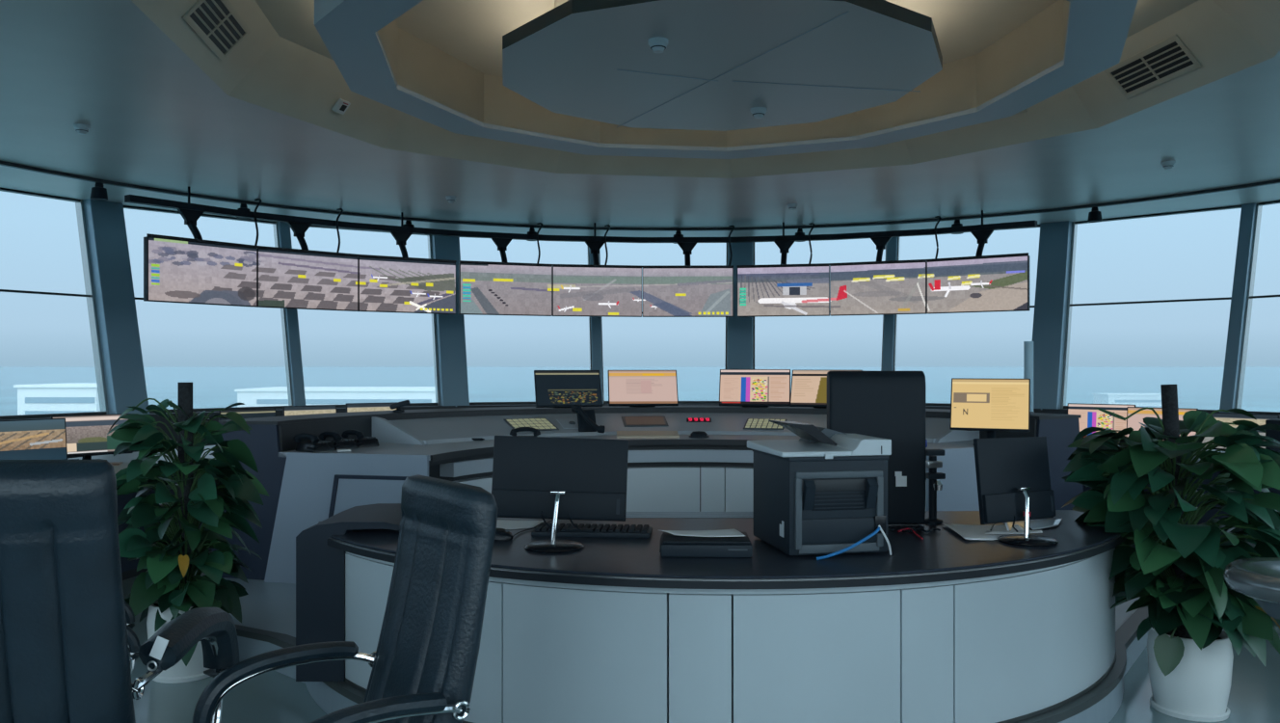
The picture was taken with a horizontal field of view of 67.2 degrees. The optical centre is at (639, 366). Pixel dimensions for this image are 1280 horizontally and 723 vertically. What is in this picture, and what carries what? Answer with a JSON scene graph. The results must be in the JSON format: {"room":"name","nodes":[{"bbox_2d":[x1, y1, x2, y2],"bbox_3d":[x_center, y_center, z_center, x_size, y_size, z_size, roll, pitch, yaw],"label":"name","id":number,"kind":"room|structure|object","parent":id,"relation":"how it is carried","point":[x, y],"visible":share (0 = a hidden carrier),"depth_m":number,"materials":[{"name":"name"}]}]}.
{"room":"airport control tower","nodes":[
{"label":"airport control tower","id":0,"kind":"room"},
{"bbox_2d":[75,198,149,414],"bbox_3d":[-6.577,-0.745,12.036,1.055,2.710,0.469,0,0,37],"label":"column","id":1,"kind":"structure","parent":0,"point":[115,334],"depth_m":11.90,"materials":[{"name":"blue"}]},
{"bbox_2d":[426,235,469,406],"bbox_3d":[-2.947,-0.745,14.872,0.469,2.710,1.055,0,0,-23],"label":"column","id":2,"kind":"structure","parent":0,"point":[451,384],"depth_m":14.62,"materials":[{"name":"blue"}]},
{"bbox_2d":[0,403,1067,458],"bbox_3d":[0.530,1.135,6.680,17.338,1.090,17.338,0,0,0],"label":"wall","id":3,"kind":"structure","parent":0,"point":[279,412],"depth_m":13.28,"materials":[{"name":"grey"}]},
{"bbox_2d":[0,187,105,420],"bbox_3d":[-7.251,-0.755,11.082,0.804,2.710,2.460,0,0,29],"label":"window","id":4,"kind":"structure","parent":3,"relation":"in","point":[19,416],"depth_m":11.39,"materials":[{"name":"grey metal"}]},
{"bbox_2d":[272,221,437,407],"bbox_3d":[-4.026,-0.750,14.317,2.558,2.720,0.933,0,0,-31],"label":"window","id":5,"kind":"structure","parent":3,"relation":"in","point":[412,404],"depth_m":13.59,"materials":[{"name":"grey metal"}]},
{"bbox_2d":[469,237,535,404],"bbox_3d":[-1.859,-0.755,15.295,2.460,2.710,0.804,0,0,-16],"label":"window","id":6,"kind":"structure","parent":3,"relation":"in","point":[470,403],"depth_m":14.82,"materials":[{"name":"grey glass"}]},
{"bbox_2d":[123,186,1037,413],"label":"mount","id":7,"kind":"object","parent":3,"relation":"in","point":[124,206],"depth_m":12.72,"materials":[{"name":"black metal"}]},
{"bbox_2d":[143,233,257,307],"bbox_3d":[-4.828,-1.034,10.610,0.161,0.703,1.258,0,0,36],"label":"display","id":8,"kind":"object","parent":7,"relation":"hanging from","point":[181,270],"visible":1,"depth_m":10.50,"materials":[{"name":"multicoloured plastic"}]},
{"bbox_2d":[254,245,358,311],"bbox_3d":[-3.989,-1.034,11.552,1.248,0.703,0.161,0,0,-43],"label":"display","id":9,"kind":"object","parent":7,"relation":"hanging from","point":[297,279],"visible":1,"depth_m":11.47,"materials":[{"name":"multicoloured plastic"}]},
{"bbox_2d":[358,254,456,314],"bbox_3d":[-2.979,-1.034,12.321,1.274,0.703,0.161,0,0,-32],"label":"display","id":10,"kind":"object","parent":7,"relation":"hanging from","point":[386,283],"visible":1,"depth_m":12.24,"materials":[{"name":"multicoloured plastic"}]},
{"bbox_2d":[458,260,552,316],"bbox_3d":[-1.799,-1.034,12.903,1.250,0.703,0.161,0,0,-21],"label":"display","id":11,"kind":"object","parent":7,"relation":"hanging from","point":[485,287],"visible":1,"depth_m":12.83,"materials":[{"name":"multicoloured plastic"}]},
{"bbox_2d":[552,264,642,317],"bbox_3d":[-0.590,-1.034,13.230,1.239,0.703,0.161,0,0,-10],"label":"display","id":12,"kind":"object","parent":7,"relation":"hanging from","point":[577,289],"visible":1,"depth_m":13.16,"materials":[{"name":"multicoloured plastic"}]},
{"bbox_2d":[642,265,733,317],"bbox_3d":[0.660,-1.034,13.323,1.251,0.703,0.161,0,0,1],"label":"display","id":13,"kind":"object","parent":7,"relation":"hanging from","point":[668,290],"visible":1,"depth_m":13.25,"materials":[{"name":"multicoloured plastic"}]},
{"bbox_2d":[736,263,829,317],"bbox_3d":[1.958,-1.034,13.169,1.253,0.703,0.161,0,0,12],"label":"display","id":14,"kind":"object","parent":7,"relation":"hanging from","point":[770,289],"visible":1,"depth_m":13.09,"materials":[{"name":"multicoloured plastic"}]},
{"bbox_2d":[829,259,927,316],"bbox_3d":[3.158,-1.034,12.783,1.251,0.703,0.161,0,0,23],"label":"display","id":15,"kind":"object","parent":7,"relation":"hanging from","point":[890,286],"visible":1,"depth_m":12.71,"materials":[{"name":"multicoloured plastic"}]},
{"bbox_2d":[926,252,1029,314],"bbox_3d":[4.263,-1.034,12.177,1.254,0.703,0.161,0,0,34],"label":"display","id":16,"kind":"object","parent":7,"relation":"hanging from","point":[995,282],"visible":1,"depth_m":12.09,"materials":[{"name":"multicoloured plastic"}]},
{"bbox_2d":[586,245,719,403],"bbox_3d":[0.399,-0.750,15.564,2.558,2.720,0.937,0,0,0],"label":"window","id":17,"kind":"structure","parent":3,"relation":"in","point":[605,402],"depth_m":15.36,"materials":[{"name":"grey metal"}]},
{"bbox_2d":[235,606,1148,722],"bbox_3d":[0.225,1.512,4.843,5.974,0.036,2.318,0,0,0],"label":"trim","id":18,"kind":"structure","parent":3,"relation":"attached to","point":[1126,633],"depth_m":4.63,"materials":[{"name":"grey metal"}]},
{"bbox_2d":[880,224,1039,406],"bbox_3d":[4.866,-0.750,14.444,2.558,2.720,0.933,0,0,29],"label":"window","id":19,"kind":"structure","parent":3,"relation":"in","point":[1038,226],"depth_m":14.85,"materials":[{"name":"grey metal"}]},
{"bbox_2d":[1063,205,1241,412],"bbox_3d":[6.796,-0.755,13.056,2.460,2.710,0.804,0,0,45],"label":"window","id":20,"kind":"structure","parent":3,"relation":"in","point":[1234,206],"depth_m":13.04,"materials":[{"name":"grey metal"}]},
{"bbox_2d":[1219,200,1279,414],"bbox_3d":[8.167,-0.750,11.236,0.933,2.720,2.558,0,0,-31],"label":"window","id":21,"kind":"structure","parent":3,"relation":"in","point":[1273,201],"depth_m":12.13,"materials":[{"name":"grey metal"}]},
{"bbox_2d":[0,0,1279,237],"bbox_3d":[0.530,-2.448,6.680,18.918,0.904,18.918,0,0,0],"label":"ceiling","id":22,"kind":"structure","parent":0,"point":[563,113],"depth_m":7.72,"materials":[{"name":"paint"}]},
{"bbox_2d":[73,123,90,134],"bbox_3d":[-4.632,-1.964,8.000,0.124,0.073,0.124,0,0,0],"label":"smoke detector","id":23,"kind":"object","parent":22,"relation":"attached to","point":[81,128],"visible":1,"depth_m":7.97,"materials":[{"name":"white plastic"}]},
{"bbox_2d":[181,0,251,60],"bbox_3d":[-2.718,-2.206,6.224,0.203,0.220,0.820,0,0,-8],"label":"ceiling vent","id":24,"kind":"object","parent":22,"relation":"in","point":[217,22],"visible":1,"depth_m":6.21,"materials":[{"name":"white metal"}]},
{"bbox_2d":[253,198,261,245],"bbox_3d":[-4.509,-1.673,11.368,0.085,0.675,0.466,0,0,-20],"label":"cable","id":25,"kind":"object","parent":22,"relation":"hanging from","point":[259,200],"visible":0.96,"depth_m":11.19,"materials":[{"name":"black plastic"}]},
{"bbox_2d":[335,208,343,252],"bbox_3d":[-3.761,-1.673,12.063,0.086,0.675,0.452,0,0,-16],"label":"cable","id":26,"kind":"object","parent":22,"relation":"hanging from","point":[341,209],"visible":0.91,"depth_m":11.89,"materials":[{"name":"black plastic"}]},
{"bbox_2d":[332,98,350,114],"bbox_3d":[-2.486,-2.164,8.028,0.103,0.108,0.120,0,0,22],"label":"wall sensor","id":27,"kind":"object","parent":22,"relation":"attached to","point":[341,106],"visible":1,"depth_m":8.00,"materials":[{"name":"white plastic"}]},
{"bbox_2d":[536,222,542,263],"bbox_3d":[-1.384,-1.673,13.299,0.089,0.675,0.428,0,0,-4],"label":"cable","id":28,"kind":"object","parent":22,"relation":"hanging from","point":[541,224],"visible":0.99,"depth_m":13.13,"materials":[{"name":"black plastic"}]},
{"bbox_2d":[604,224,610,265],"bbox_3d":[-0.460,-1.672,13.501,0.089,0.675,0.423,0,0,0],"label":"cable","id":29,"kind":"object","parent":22,"relation":"hanging from","point":[608,226],"visible":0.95,"depth_m":13.33,"materials":[{"name":"black plastic"}]},
{"bbox_2d":[0,160,1279,231],"bbox_3d":[0.530,-1.984,6.680,14.639,0.039,14.639,0,0,0],"label":"ceiling trim","id":30,"kind":"structure","parent":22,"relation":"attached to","point":[2,163],"depth_m":12.33,"materials":[{"name":"grey metal"}]},
{"bbox_2d":[90,182,107,200],"bbox_3d":[-5.788,-1.875,10.317,0.170,0.180,0.170,0,0,0],"label":"track spotlight","id":31,"kind":"object","parent":30,"relation":"attached to","point":[98,193],"visible":1,"depth_m":10.27,"materials":[{"name":"black plastic"}]},
{"bbox_2d":[236,203,250,219],"bbox_3d":[-4.793,-1.875,11.661,0.170,0.180,0.170,0,0,0],"label":"track spotlight","id":32,"kind":"object","parent":30,"relation":"attached to","point":[243,206],"visible":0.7,"depth_m":11.64,"materials":[{"name":"black plastic"}]},
{"bbox_2d":[1087,207,1102,222],"bbox_3d":[5.617,-1.875,11.901,0.170,0.180,0.170,0,0,0],"label":"track spotlight","id":33,"kind":"object","parent":30,"relation":"attached to","point":[1094,216],"visible":1,"depth_m":11.85,"materials":[{"name":"black plastic"}]},
{"bbox_2d":[648,36,667,53],"bbox_3d":[0.112,-1.964,5.917,0.124,0.073,0.124,0,0,0],"label":"smoke detector","id":34,"kind":"object","parent":22,"relation":"attached to","point":[657,44],"visible":1,"depth_m":5.88,"materials":[{"name":"white plastic"}]},
{"bbox_2d":[750,106,766,118],"bbox_3d":[0.921,-1.964,7.491,0.124,0.073,0.124,0,0,0],"label":"smoke detector","id":35,"kind":"object","parent":22,"relation":"attached to","point":[757,112],"visible":1,"depth_m":7.45,"materials":[{"name":"white plastic"}]},
{"bbox_2d":[808,223,814,264],"bbox_3d":[2.372,-1.672,13.329,0.087,0.676,0.419,0,0,12],"label":"cable","id":36,"kind":"object","parent":22,"relation":"hanging from","point":[812,228],"visible":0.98,"depth_m":13.16,"materials":[{"name":"black plastic"}]},
{"bbox_2d":[933,215,941,258],"bbox_3d":[3.922,-1.672,12.692,0.085,0.676,0.426,0,0,19],"label":"cable","id":37,"kind":"object","parent":22,"relation":"hanging from","point":[938,222],"visible":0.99,"depth_m":12.54,"materials":[{"name":"black plastic"}]},
{"bbox_2d":[1103,34,1201,98],"bbox_3d":[3.778,-2.206,7.136,0.203,0.220,0.820,0,0,-8],"label":"ceiling vent","id":38,"kind":"object","parent":22,"relation":"in","point":[1169,59],"visible":0.98,"depth_m":7.10,"materials":[{"name":"grey metal"}]},
{"bbox_2d":[1161,160,1175,169],"bbox_3d":[5.170,-1.964,9.434,0.124,0.073,0.124,0,0,0],"label":"smoke detector","id":39,"kind":"object","parent":22,"relation":"attached to","point":[1167,165],"visible":1,"depth_m":9.40,"materials":[{"name":"white plastic"}]},
{"bbox_2d":[122,546,1279,722],"bbox_3d":[0.530,1.830,6.680,19.000,0.300,19.000,0,0,0],"label":"floor","id":40,"kind":"structure","parent":0,"point":[274,696],"depth_m":4.89,"materials":[{"name":"tile"}]},
{"bbox_2d":[0,459,239,722],"bbox_3d":[-1.697,0.962,2.861,0.752,1.432,0.810,0,0,-4],"label":"office chair","id":41,"kind":"object","parent":40,"relation":"on","point":[65,654],"visible":0.96,"depth_m":2.53,"materials":[{"name":"black leather"}]},
{"bbox_2d":[146,636,168,670],"bbox_3d":[-1.341,0.798,2.680,0.062,0.098,0.006,0,0,0],"label":"tag","id":42,"kind":"object","parent":41,"relation":"hanging from","point":[159,647],"visible":1,"depth_m":2.68,"materials":[{"name":"white plastic"}]},
{"bbox_2d":[124,600,140,676],"bbox_3d":[-2.451,1.112,4.032,0.656,1.133,0.576,0,0,-30],"label":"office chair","id":43,"kind":"object","parent":40,"relation":"on","point":[134,645],"visible":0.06,"depth_m":3.94,"materials":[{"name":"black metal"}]},
{"bbox_2d":[69,445,216,580],"bbox_3d":[-3.707,1.239,8.392,2.360,0.882,7.392,0,0,22],"label":"desk","id":44,"kind":"object","parent":40,"relation":"on","point":[128,568],"visible":0.02,"depth_m":7.71,"materials":[{"name":"grey"}]},
{"bbox_2d":[0,418,67,459],"bbox_3d":[-4.708,0.600,7.281,0.240,0.399,0.620,0,0,38],"label":"monitor","id":45,"kind":"object","parent":44,"relation":"on","point":[42,439],"visible":0.98,"depth_m":7.28,"materials":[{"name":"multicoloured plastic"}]},
{"bbox_2d":[50,413,133,460],"bbox_3d":[-4.576,0.600,8.004,0.240,0.399,0.600,0,0,42],"label":"monitor","id":46,"kind":"object","parent":44,"relation":"on","point":[87,437],"visible":0.54,"depth_m":7.93,"materials":[{"name":"black plastic"}]},
{"bbox_2d":[69,445,214,473],"bbox_3d":[-3.716,0.815,8.396,2.341,0.030,7.392,0,0,22],"label":"countertop","id":47,"kind":"structure","parent":44,"relation":"on","point":[126,458],"depth_m":8.47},
{"bbox_2d":[218,407,276,420],"bbox_3d":[-3.912,0.610,9.543,0.238,0.379,0.560,0,0,44],"label":"monitor","id":48,"kind":"object","parent":44,"relation":"on","point":[245,413],"visible":0.19,"depth_m":9.51,"materials":[{"name":"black plastic"}]},
{"bbox_2d":[282,404,336,415],"bbox_3d":[-3.490,0.605,10.110,0.560,0.389,0.239,0,0,-40],"label":"monitor","id":49,"kind":"object","parent":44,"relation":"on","point":[323,409],"visible":0.23,"depth_m":10.03,"materials":[{"name":"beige plastic"}]},
{"bbox_2d":[346,401,397,412],"bbox_3d":[-2.982,0.600,10.629,0.560,0.399,0.240,0,0,-33],"label":"monitor","id":50,"kind":"object","parent":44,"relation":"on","point":[350,407],"visible":0.25,"depth_m":10.53,"materials":[{"name":"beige plastic"}]},
{"bbox_2d":[106,382,269,683],"bbox_3d":[-2.501,0.884,5.263,0.816,1.592,0.800,0,0,0],"label":"potted plant","id":51,"kind":"object","parent":40,"relation":"on","point":[170,587],"visible":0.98,"depth_m":5.16,"materials":[{"name":"green plant"}]},
{"bbox_2d":[192,474,497,722],"bbox_3d":[-0.867,1.020,2.886,0.763,1.318,0.716,0,0,-38],"label":"office chair","id":52,"kind":"object","parent":40,"relation":"on","point":[423,663],"visible":1,"depth_m":2.93,"materials":[{"name":"black leather"}]},
{"bbox_2d":[194,570,1148,722],"bbox_3d":[0.356,1.589,7.042,6.121,0.179,6.119,0,0,43],"label":"platform","id":53,"kind":"object","parent":40,"relation":"on","point":[271,606],"visible":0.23,"depth_m":5.54,"materials":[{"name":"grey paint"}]},
{"bbox_2d":[211,404,1083,583],"bbox_3d":[0.246,0.943,8.034,6.622,1.115,3.164,0,0,0],"label":"control console","id":54,"kind":"object","parent":53,"relation":"on","point":[714,472],"depth_m":7.53,"materials":[{"name":"grey"}]},
{"bbox_2d":[293,433,335,452],"bbox_3d":[-2.305,0.535,6.807,0.250,0.128,0.229,0,0,33],"label":"desk telephone","id":55,"kind":"object","parent":54,"relation":"on","point":[315,445],"visible":1,"depth_m":6.76,"materials":[{"name":"black plastic"}]},
{"bbox_2d":[319,430,357,450],"bbox_3d":[-2.200,0.535,7.007,0.250,0.128,0.229,0,0,38],"label":"desk telephone","id":56,"kind":"object","parent":54,"relation":"on","point":[338,442],"visible":0.91,"depth_m":6.96,"materials":[{"name":"black plastic"}]},
{"bbox_2d":[341,429,379,447],"bbox_3d":[-2.097,0.535,7.203,0.250,0.128,0.229,0,0,38],"label":"desk telephone","id":57,"kind":"object","parent":54,"relation":"on","point":[361,440],"visible":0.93,"depth_m":7.16,"materials":[{"name":"black plastic"}]},
{"bbox_2d":[389,400,410,411],"bbox_3d":[-2.030,0.335,8.147,0.167,0.098,0.100,0,0,-17],"label":"lamp","id":58,"kind":"object","parent":54,"relation":"on","point":[398,405],"visible":1,"depth_m":8.11,"materials":[{"name":"black plastic"}]},
{"bbox_2d":[509,426,540,436],"bbox_3d":[-0.944,0.547,7.925,0.254,0.102,0.110,0,0,-9],"label":"handset","id":59,"kind":"object","parent":54,"relation":"on","point":[513,432],"visible":0.81,"depth_m":7.89,"materials":[{"name":"black plastic"}]},
{"bbox_2d":[503,417,559,431],"bbox_3d":[-0.945,0.506,8.366,0.400,0.097,0.287,0,0,-30],"label":"panel","id":60,"kind":"object","parent":54,"relation":"on","point":[541,423],"visible":0.85,"depth_m":8.36,"materials":[{"name":"grey plastic"}]},
{"bbox_2d":[556,418,578,428],"bbox_3d":[-0.630,0.507,8.520,0.160,0.077,0.229,0,0,-23],"label":"intercom panel","id":61,"kind":"object","parent":54,"relation":"on","point":[566,423],"visible":0.91,"depth_m":8.51,"materials":[{"name":"grey"}]},
{"bbox_2d":[533,370,602,407],"bbox_3d":[-0.680,0.214,8.966,0.615,0.359,0.284,0,0,-15],"label":"monitor","id":62,"kind":"object","parent":54,"relation":"on","point":[553,388],"visible":1,"depth_m":8.89,"materials":[{"name":"black plastic"}]},
{"bbox_2d":[571,404,605,432],"bbox_3d":[-0.402,0.457,8.373,0.327,0.243,0.251,0,0,28],"label":"handset","id":63,"kind":"object","parent":54,"relation":"on","point":[586,418],"visible":1,"depth_m":8.35,"materials":[{"name":"black plastic"}]},
{"bbox_2d":[278,434,973,460],"bbox_3d":[0.269,0.618,7.774,5.596,0.035,2.584,0,0,0],"label":"countertop","id":64,"kind":"structure","parent":54,"relation":"on","point":[384,447],"depth_m":7.27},
{"bbox_2d":[607,370,678,406],"bbox_3d":[0.022,0.215,9.133,0.655,0.360,0.291,0,0,-5],"label":"monitor","id":65,"kind":"object","parent":54,"relation":"on","point":[626,387],"visible":1,"depth_m":9.05,"materials":[{"name":"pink plastic"}]},
{"bbox_2d":[621,415,668,426],"bbox_3d":[0.044,0.497,8.731,0.400,0.082,0.240,0,0,-7],"label":"display","id":66,"kind":"object","parent":54,"relation":"on","point":[653,420],"visible":1,"depth_m":8.71,"materials":[{"name":"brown plastic"}]},
{"bbox_2d":[616,430,679,438],"bbox_3d":[0.065,0.577,8.151,0.520,0.048,0.241,0,0,-2],"label":"tray","id":67,"kind":"object","parent":54,"relation":"on","point":[620,434],"visible":1,"depth_m":8.07,"materials":[{"name":"grey plastic"}]},
{"bbox_2d":[686,417,711,422],"bbox_3d":[0.536,0.488,8.782,0.220,0.032,0.087,0,0,3],"label":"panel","id":68,"kind":"object","parent":54,"relation":"on","point":[688,419],"visible":1,"depth_m":8.77,"materials":[{"name":"black"}]},
{"bbox_2d":[719,369,790,406],"bbox_3d":[1.083,0.211,9.079,0.660,0.368,0.289,0,0,10],"label":"monitor","id":69,"kind":"object","parent":54,"relation":"on","point":[744,387],"visible":1,"depth_m":9.00,"materials":[{"name":"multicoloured plastic"}]},
{"bbox_2d":[743,418,787,429],"bbox_3d":[1.117,0.515,8.596,0.360,0.085,0.249,0,0,16],"label":"panel","id":70,"kind":"object","parent":54,"relation":"on","point":[751,423],"visible":0.84,"depth_m":8.57,"materials":[{"name":"grey plastic"}]},
{"bbox_2d":[789,370,862,407],"bbox_3d":[1.719,0.213,8.858,0.640,0.363,0.288,0,0,19],"label":"monitor","id":71,"kind":"object","parent":54,"relation":"on","point":[809,387],"visible":0.57,"depth_m":8.83,"materials":[{"name":"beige plastic"}]},
{"bbox_2d":[949,377,1030,438],"bbox_3d":[2.648,0.345,7.282,0.560,0.507,0.274,0,0,24],"label":"monitor","id":72,"kind":"object","parent":54,"relation":"on","point":[990,406],"visible":0.99,"depth_m":7.20,"materials":[{"name":"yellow plastic"}]},
{"bbox_2d":[1023,341,1034,414],"bbox_3d":[3.131,0.091,7.763,0.082,0.585,0.082,0,0,0],"label":"tube","id":73,"kind":"object","parent":54,"relation":"on","point":[1027,345],"visible":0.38,"depth_m":7.73,"materials":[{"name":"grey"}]},
{"bbox_2d":[295,503,1126,722],"bbox_3d":[0.493,1.119,4.550,4.300,0.762,1.768,0,0,0],"label":"reception desk","id":74,"kind":"object","parent":53,"relation":"on","point":[946,626],"visible":0.74,"depth_m":3.88,"materials":[{"name":"white laminate"}]},
{"bbox_2d":[494,527,512,540],"bbox_3d":[-0.647,0.774,4.472,0.133,0.048,0.084,0,0,29],"label":"computer mouse","id":75,"kind":"object","parent":74,"relation":"on","point":[502,534],"visible":0.81,"depth_m":4.43,"materials":[{"name":"black plastic"}]},
{"bbox_2d":[496,519,543,529],"bbox_3d":[-0.633,0.796,4.839,0.293,0.004,0.322,0,0,0],"label":"paper sheet","id":76,"kind":"object","parent":74,"relation":"on","point":[500,523],"visible":0.77,"depth_m":4.86,"materials":[{"name":"white paper"}]},
{"bbox_2d":[491,435,628,553],"bbox_3d":[-0.359,0.556,4.256,0.617,0.488,0.260,0,0,-1],"label":"monitor","id":77,"kind":"object","parent":74,"relation":"on","point":[555,479],"visible":0.96,"depth_m":4.33,"materials":[{"name":"black plastic"}]},
{"bbox_2d":[531,523,652,537],"bbox_3d":[-0.225,0.781,4.598,0.560,0.037,0.190,0,0,5],"label":"keyboard","id":78,"kind":"object","parent":74,"relation":"on","point":[542,530],"visible":0.93,"depth_m":4.52,"materials":[{"name":"grey plastic"}]},
{"bbox_2d":[659,531,752,557],"bbox_3d":[0.280,0.764,4.158,0.390,0.067,0.274,0,0,2],"label":"scanner","id":79,"kind":"object","parent":74,"relation":"on","point":[671,545],"visible":0.98,"depth_m":4.03,"materials":[{"name":"grey plastic"}]},
{"bbox_2d":[660,528,745,536],"bbox_3d":[0.262,0.721,4.180,0.370,0.009,0.180,0,0,0],"label":"paper sheet","id":80,"kind":"object","parent":79,"relation":"on","point":[733,532],"visible":1,"depth_m":4.16,"materials":[{"name":"white paper"}]},
{"bbox_2d":[318,509,1120,579],"bbox_3d":[0.493,0.806,4.522,4.303,0.012,1.693,0,0,0],"label":"countertop","id":81,"kind":"structure","parent":74,"relation":"on","point":[944,549],"depth_m":4.11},
{"bbox_2d":[746,419,891,556],"bbox_3d":[0.788,0.521,4.284,0.487,0.558,0.547,0,0,-11],"label":"printer","id":82,"kind":"object","parent":74,"relation":"on","point":[824,491],"visible":0.98,"depth_m":4.07,"materials":[{"name":"grey plastic"}]},
{"bbox_2d":[768,419,836,446],"bbox_3d":[0.716,0.293,4.272,0.225,0.103,0.260,0,0,-11],"label":"tray","id":83,"kind":"object","parent":82,"relation":"on","point":[813,436],"depth_m":4.24,"materials":[{"name":"black plastic"}]},
{"bbox_2d":[811,490,865,510],"bbox_3d":[0.838,0.555,4.060,0.240,0.100,0.010,0,0,-11],"label":"grille","id":84,"kind":"object","parent":82,"relation":"on","point":[824,500],"depth_m":4.05,"materials":[{"name":"black plastic"}]},
{"bbox_2d":[816,526,879,559],"bbox_3d":[0.877,0.737,4.012,0.308,0.126,0.046,0,0,-19],"label":"cable","id":85,"kind":"object","parent":82,"relation":"attached to","point":[878,527],"visible":1,"depth_m":3.99,"materials":[{"name":"blue plastic"}]},
{"bbox_2d":[826,371,926,527],"bbox_3d":[1.190,0.411,4.879,0.486,0.778,0.160,0,0,-2],"label":"display","id":86,"kind":"object","parent":74,"relation":"on","point":[890,405],"visible":0.69,"depth_m":4.82,"materials":[{"name":"black plastic"}]},
{"bbox_2d":[890,528,940,533],"bbox_3d":[1.331,0.791,4.651,0.243,0.015,0.070,0,0,0],"label":"lead","id":87,"kind":"object","parent":74,"relation":"on","point":[917,529],"visible":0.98,"depth_m":4.65,"materials":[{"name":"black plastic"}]},
{"bbox_2d":[924,449,945,524],"bbox_3d":[1.503,0.613,4.938,0.105,0.375,0.104,0,0,-6],"label":"clamp arm","id":88,"kind":"object","parent":74,"relation":"on","point":[935,485],"visible":0.92,"depth_m":4.91,"materials":[{"name":"black plastic"}]},
{"bbox_2d":[942,523,1024,539],"bbox_3d":[1.687,0.791,4.622,0.403,0.014,0.453,0,0,0],"label":"paper sheet","id":89,"kind":"object","parent":74,"relation":"on","point":[967,531],"visible":0.77,"depth_m":4.64,"materials":[{"name":"white paper"}]},
{"bbox_2d":[985,530,1042,533],"bbox_3d":[1.748,0.775,4.519,0.303,0.006,0.073,0,0,-5],"label":"paper sheet","id":90,"kind":"object","parent":89,"relation":"on","point":[987,531],"visible":0.84,"depth_m":4.50,"materials":[{"name":"white paper"}]},
{"bbox_2d":[973,436,1058,546],"bbox_3d":[1.784,0.564,4.406,0.507,0.472,0.260,0,0,-32],"label":"monitor","id":91,"kind":"object","parent":74,"relation":"on","point":[1013,479],"visible":1,"depth_m":4.43,"materials":[{"name":"black plastic"}]},
{"bbox_2d":[1004,518,1062,531],"bbox_3d":[1.968,0.790,4.786,0.296,0.008,0.541,0,0,17],"label":"plastic sleeve","id":92,"kind":"object","parent":74,"relation":"on","point":[1040,523],"visible":0.69,"depth_m":4.83,"materials":[{"name":"grey"}]},
{"bbox_2d":[1061,384,1279,721],"bbox_3d":[2.652,0.884,4.712,1.124,1.591,1.109,0,0,0],"label":"potted plant","id":93,"kind":"object","parent":40,"relation":"on","point":[1175,568],"visible":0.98,"depth_m":4.53,"materials":[{"name":"green plant"}]},
{"bbox_2d":[1082,445,1279,546],"bbox_3d":[4.819,1.239,8.326,2.311,0.882,7.237,0,0,-21],"label":"desk","id":94,"kind":"object","parent":40,"relation":"on","point":[1209,514],"visible":0.02,"depth_m":8.26,"materials":[{"name":"grey"}]},
{"bbox_2d":[1066,402,1135,438],"bbox_3d":[4.639,0.587,9.668,0.620,0.424,0.241,0,0,37],"label":"monitor","id":95,"kind":"object","parent":94,"relation":"on","point":[1091,416],"visible":0.56,"depth_m":9.60,"materials":[{"name":"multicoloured plastic"}]},
{"bbox_2d":[1126,406,1198,436],"bbox_3d":[4.971,0.595,9.147,0.600,0.409,0.240,0,0,42],"label":"monitor","id":96,"kind":"object","parent":94,"relation":"on","point":[1133,421],"visible":0.27,"depth_m":9.19,"materials":[{"name":"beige plastic"}]},
{"bbox_2d":[1198,411,1279,450],"bbox_3d":[5.250,0.602,8.419,0.239,0.394,0.620,0,0,-41],"label":"monitor","id":97,"kind":"object","parent":94,"relation":"on","point":[1261,418],"visible":0.18,"depth_m":8.36,"materials":[{"name":"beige plastic"}]},
{"bbox_2d":[1265,418,1279,452],"bbox_3d":[5.061,0.609,7.557,0.211,0.380,0.220,0,0,-38],"label":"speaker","id":98,"kind":"object","parent":94,"relation":"on","point":[1273,434],"visible":0.29,"depth_m":7.54},
{"bbox_2d":[1222,557,1279,619],"bbox_3d":[2.200,1.176,3.180,0.476,1.008,0.476,0,0,0],"label":"bar stool","id":99,"kind":"object","parent":40,"relation":"on","point":[1258,578],"visible":1,"depth_m":3.16,"materials":[{"name":"grey plastic"}]},
{"bbox_2d":[724,241,754,369],"bbox_3d":[1.615,-0.745,15.513,0.469,2.710,1.055,0,0,7],"label":"column","id":100,"kind":"structure","parent":0,"point":[739,331],"depth_m":15.32,"materials":[{"name":"blue"}]},
{"bbox_2d":[1031,220,1077,409],"bbox_3d":[5.886,-0.745,13.787,0.469,2.710,1.055,0,0,37],"label":"column","id":101,"kind":"structure","parent":0,"point":[1057,241],"depth_m":13.65,"materials":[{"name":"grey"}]},
{"label":"outside","id":102,"kind":"structure","parent":0,"visible":0},
{"bbox_2d":[0,372,1279,415],"bbox_3d":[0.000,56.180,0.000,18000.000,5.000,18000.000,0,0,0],"label":"sea","id":103,"kind":"structure","parent":102,"point":[1261,392],"depth_m":2901.85,"materials":[{"name":"blue liquid"}]},
{"bbox_2d":[13,382,146,415],"bbox_3d":[-254.100,30.860,440.000,36.440,45.640,42.000,0,0,0],"label":"terminal building","id":104,"kind":"structure","parent":103,"relation":"on","point":[70,397],"depth_m":420.00,"materials":[{"name":"white"}]},
{"bbox_2d":[234,386,435,406],"bbox_3d":[-163.800,33.000,550.000,109.120,41.360,62.000,0,0,0],"label":"terminal building","id":105,"kind":"structure","parent":103,"relation":"on","point":[275,395],"depth_m":520.02,"materials":[{"name":"white"}]},
{"bbox_2d":[1092,393,1161,407],"bbox_3d":[466.650,39.740,915.000,60.500,27.880,32.000,0,0,0],"label":"terminal building","id":106,"kind":"structure","parent":103,"relation":"on","point":[1150,400],"depth_m":900.05,"materials":[{"name":"white"}]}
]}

